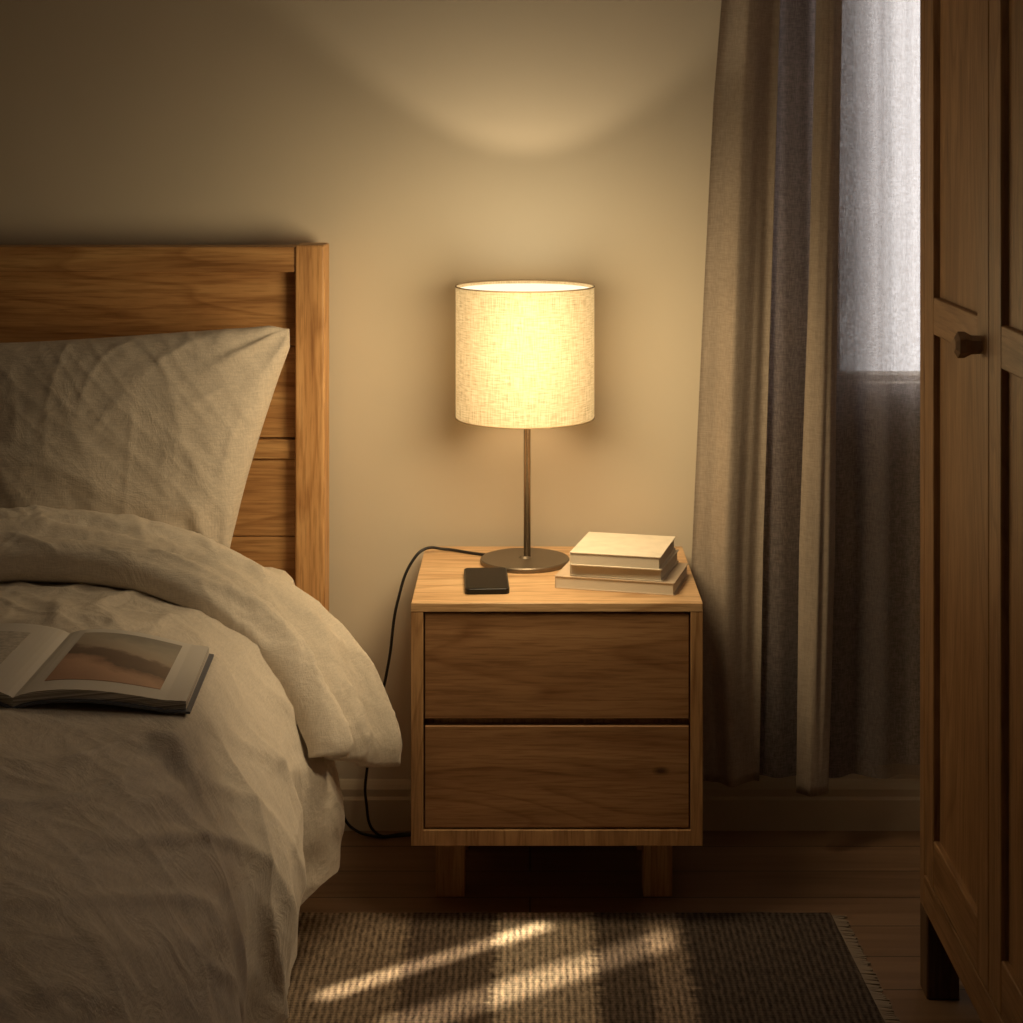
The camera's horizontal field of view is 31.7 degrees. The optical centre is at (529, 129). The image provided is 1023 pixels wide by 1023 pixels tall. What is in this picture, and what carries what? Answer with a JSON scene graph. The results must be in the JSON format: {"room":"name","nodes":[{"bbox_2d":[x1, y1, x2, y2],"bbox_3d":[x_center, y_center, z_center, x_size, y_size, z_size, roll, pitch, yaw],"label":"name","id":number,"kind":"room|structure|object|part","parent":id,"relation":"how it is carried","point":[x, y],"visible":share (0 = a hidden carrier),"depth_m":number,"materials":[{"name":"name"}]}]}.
{"room":"bedroom","nodes":[
{"label":"bedroom","id":0,"kind":"room"},
{"bbox_2d":[0,0,919,778],"bbox_3d":[-0.250,0.123,3.640,4.700,2.500,0.200,0,0,0],"label":"wall","id":1,"kind":"structure","parent":0,"point":[433,147],"depth_m":3.54,"materials":[{"name":"paint"}]},
{"bbox_2d":[339,779,919,830],"bbox_3d":[-0.250,1.325,3.533,4.500,0.097,0.014,0,0,0],"label":"baseboard","id":2,"kind":"structure","parent":1,"relation":"attached to","point":[763,804],"depth_m":3.53,"materials":[{"name":"paint"}]},
{"bbox_3d":[1.000,-0.962,3.440,1.400,0.044,0.044,0,0,0],"label":"curtain rod","id":3,"kind":"object","parent":1,"relation":"attached to","visible":0},
{"bbox_2d":[691,0,779,786],"bbox_3d":[0.395,0.145,3.409,0.172,2.185,0.038,0,0,0],"label":"curtain","id":4,"kind":"object","parent":3,"relation":"hanging from","point":[728,515],"visible":0.98,"depth_m":3.41,"materials":[{"name":"fabric"}]},
{"bbox_2d":[796,0,841,796],"bbox_3d":[0.545,0.150,3.381,0.089,2.195,0.024,0,0,0],"label":"curtain","id":5,"kind":"object","parent":3,"relation":"hanging from","point":[818,483],"visible":1,"depth_m":3.38,"materials":[{"name":"fabric"}]},
{"bbox_2d":[759,0,888,778],"bbox_3d":[0.754,0.143,3.435,0.668,2.180,0.033,0,0,0],"label":"curtain","id":6,"kind":"object","parent":3,"relation":"hanging from","point":[858,684],"visible":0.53,"depth_m":3.43,"materials":[{"name":"grey fabric"}]},
{"bbox_2d":[878,0,919,764],"bbox_3d":[0.941,0.143,3.500,0.684,2.180,0.017,0,0,0],"label":"sheer curtain","id":7,"kind":"object","parent":3,"relation":"hanging from","point":[902,183],"visible":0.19,"depth_m":3.50,"materials":[{"name":"white fabric"}]},
{"bbox_2d":[299,831,981,1022],"bbox_3d":[-0.250,1.413,1.495,4.700,0.080,4.590,0,0,0],"label":"floor","id":8,"kind":"structure","parent":0,"point":[871,878],"depth_m":3.28,"materials":[{"name":"brown wood"}]},
{"bbox_2d":[0,243,328,611],"bbox_3d":[-1.170,0.796,2.450,1.560,1.154,2.100,0,0,0],"label":"headboard","id":9,"kind":"object","parent":8,"relation":"on","point":[48,292],"visible":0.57,"depth_m":3.45,"materials":[{"name":"brown wood"}]},
{"bbox_2d":[265,567,294,584],"bbox_3d":[-1.177,0.954,2.428,1.485,0.274,1.975,0,0,0],"label":"mattress","id":10,"kind":"object","parent":9,"relation":"on","point":[282,573],"visible":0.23,"depth_m":3.35,"materials":[{"name":"fabric"}]},
{"bbox_2d":[0,326,289,547],"bbox_3d":[-0.802,0.574,3.255,0.716,0.422,0.271,0,0,0],"label":"pillow","id":11,"kind":"object","parent":10,"relation":"on","point":[166,428],"visible":0.87,"depth_m":3.20,"materials":[{"name":"fabric"}]},
{"bbox_2d":[0,505,401,1022],"bbox_3d":[-1.172,0.953,2.229,1.910,0.640,1.819,0,0,0],"label":"duvet","id":12,"kind":"object","parent":10,"relation":"on","point":[156,867],"visible":0.9,"depth_m":2.35,"materials":[{"name":"fabric"}]},
{"bbox_2d":[0,623,213,713],"bbox_3d":[-0.656,0.732,2.436,0.429,0.054,0.322,0,0,0],"label":"open book","id":13,"kind":"object","parent":12,"relation":"on","point":[40,664],"visible":1,"depth_m":2.42,"materials":[{"name":"white paper"}]},
{"bbox_2d":[45,632,181,688],"bbox_3d":[-0.559,0.725,2.451,0.144,0.024,0.239,0,0,0],"label":"photo","id":14,"kind":"object","parent":13,"relation":"on","point":[93,660],"depth_m":2.44},
{"bbox_3d":[-0.418,0.796,3.460,0.057,1.154,0.080,0,0,0],"label":"post","id":15,"kind":"part","parent":9,"relation":"part of","materials":[{"name":"brown wood"}]},
{"bbox_2d":[411,546,702,896],"bbox_3d":[0.046,1.091,3.290,0.500,0.564,0.420,0,0,0],"label":"nightstand","id":16,"kind":"object","parent":8,"relation":"on","point":[543,714],"visible":0.94,"depth_m":3.08,"materials":[{"name":"brown wood"}]},
{"bbox_3d":[-0.143,1.299,3.247,0.052,0.148,0.050,0,0,0],"label":"leg","id":17,"kind":"part","parent":16,"relation":"part of","materials":[{"name":"brown wood"}]},
{"bbox_2d":[345,280,594,837],"bbox_3d":[-0.142,0.833,3.373,0.526,1.084,0.278,0,0,0],"label":"table lamp","id":18,"kind":"object","parent":16,"relation":"on","point":[525,348],"visible":0.88,"depth_m":3.26,"materials":[{"name":"beige fabric"}]},
{"bbox_3d":[-0.237,1.085,3.458,0.339,0.578,0.110,0,0,0],"label":"power cord","id":19,"kind":"part","parent":18,"relation":"part of","materials":[{"name":"black rubber"}]},
{"bbox_3d":[-0.009,0.414,3.365,0.259,0.245,0.259,0,0,0],"label":"lamp shade","id":20,"kind":"part","parent":18,"relation":"part of","materials":[{"name":"fabric"}]},
{"bbox_2d":[461,283,588,291],"bbox_3d":[-0.009,0.299,3.365,0.253,0.002,0.253,0,0,0],"label":"diffuser","id":21,"kind":"object","parent":18,"relation":"attached to","point":[465,287],"depth_m":3.40,"materials":[{"name":"white plastic"}]},
{"bbox_2d":[464,567,509,594],"bbox_3d":[-0.078,0.804,3.212,0.078,0.011,0.153,0,0,-3],"label":"smartphone","id":22,"kind":"object","parent":16,"relation":"on","point":[477,581],"visible":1,"depth_m":3.18,"materials":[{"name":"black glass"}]},
{"bbox_3d":[0.046,1.108,3.247,0.453,0.174,0.327,0,0,0],"label":"drawer","id":23,"kind":"part","parent":16,"relation":"part of","materials":[{"name":"brown wood"}]},
{"bbox_3d":[0.046,0.918,3.247,0.453,0.180,0.327,0,0,0],"label":"drawer","id":24,"kind":"part","parent":16,"relation":"part of","materials":[{"name":"brown wood"}]},
{"bbox_2d":[555,561,688,595],"bbox_3d":[0.166,0.798,3.226,0.214,0.022,0.150,0,0,14],"label":"book","id":25,"kind":"object","parent":16,"relation":"on","point":[673,581],"visible":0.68,"depth_m":3.16,"materials":[{"name":"paper"}]},
{"bbox_2d":[570,550,678,581],"bbox_3d":[0.171,0.776,3.232,0.166,0.021,0.156,0,0,15],"label":"book","id":26,"kind":"object","parent":25,"relation":"on","point":[575,570],"visible":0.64,"depth_m":3.16,"materials":[{"name":"paper"}]},
{"bbox_2d":[570,532,675,569],"bbox_3d":[0.168,0.754,3.228,0.162,0.023,0.165,0,0,14],"label":"book","id":27,"kind":"object","parent":26,"relation":"on","point":[597,549],"visible":1,"depth_m":3.18,"materials":[{"name":"paper"}]},
{"bbox_3d":[0.229,1.299,3.247,0.052,0.148,0.050,0,0,0],"label":"leg","id":28,"kind":"part","parent":16,"relation":"part of","materials":[{"name":"brown wood"}]},
{"bbox_2d":[283,912,900,1022],"bbox_3d":[-0.169,1.367,2.518,1.562,0.010,1.238,0,0,0],"label":"rug","id":29,"kind":"object","parent":8,"relation":"on","point":[354,967],"visible":0.67,"depth_m":2.92,"materials":[{"name":"fabric"}]},
{"bbox_2d":[920,0,1022,1022],"bbox_3d":[0.903,0.321,2.440,0.626,2.105,0.930,0,0,0],"label":"wardrobe","id":30,"kind":"object","parent":8,"relation":"on","point":[971,51],"visible":1,"depth_m":2.58,"materials":[{"name":"brown wood"}]},
{"bbox_3d":[0.652,1.306,2.865,0.052,0.135,0.050,0,0,0],"label":"leg","id":31,"kind":"part","parent":30,"relation":"part of","materials":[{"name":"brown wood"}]},
{"bbox_3d":[0.637,0.289,2.659,0.022,0.058,0.274,0,0,0],"label":"door rail","id":32,"kind":"part","parent":30,"relation":"part of","materials":[{"name":"brown wood"}]},
{"bbox_3d":[0.637,1.141,2.659,0.022,0.075,0.274,0,0,0],"label":"door rail","id":33,"kind":"part","parent":30,"relation":"part of","materials":[{"name":"brown wood"}]},
{"bbox_3d":[0.637,0.238,2.659,0.022,1.882,0.398,0,0,0],"label":"door","id":34,"kind":"part","parent":30,"relation":"part of","materials":[{"name":"brown wood"}]},
{"bbox_3d":[0.637,1.210,2.440,0.022,0.055,0.840,0,0,0],"label":"plinth rail","id":35,"kind":"part","parent":30,"relation":"part of","materials":[{"name":"brown wood"}]},
{"bbox_3d":[0.608,0.299,2.505,0.036,0.037,0.032,0,0,0],"label":"knob","id":36,"kind":"part","parent":30,"relation":"part of","materials":[{"name":"brown wood"}]},
{"bbox_3d":[0.637,0.238,2.239,0.022,1.882,0.434,0,0,0],"label":"door","id":37,"kind":"part","parent":30,"relation":"part of","materials":[{"name":"brown wood"}]},
{"bbox_3d":[0.637,0.289,2.239,0.022,0.058,0.310,0,0,0],"label":"door rail","id":38,"kind":"part","parent":30,"relation":"part of","materials":[{"name":"brown wood"}]},
{"bbox_3d":[0.637,1.141,2.239,0.022,0.075,0.310,0,0,0],"label":"door rail","id":39,"kind":"part","parent":30,"relation":"part of","materials":[{"name":"brown wood"}]}
]}

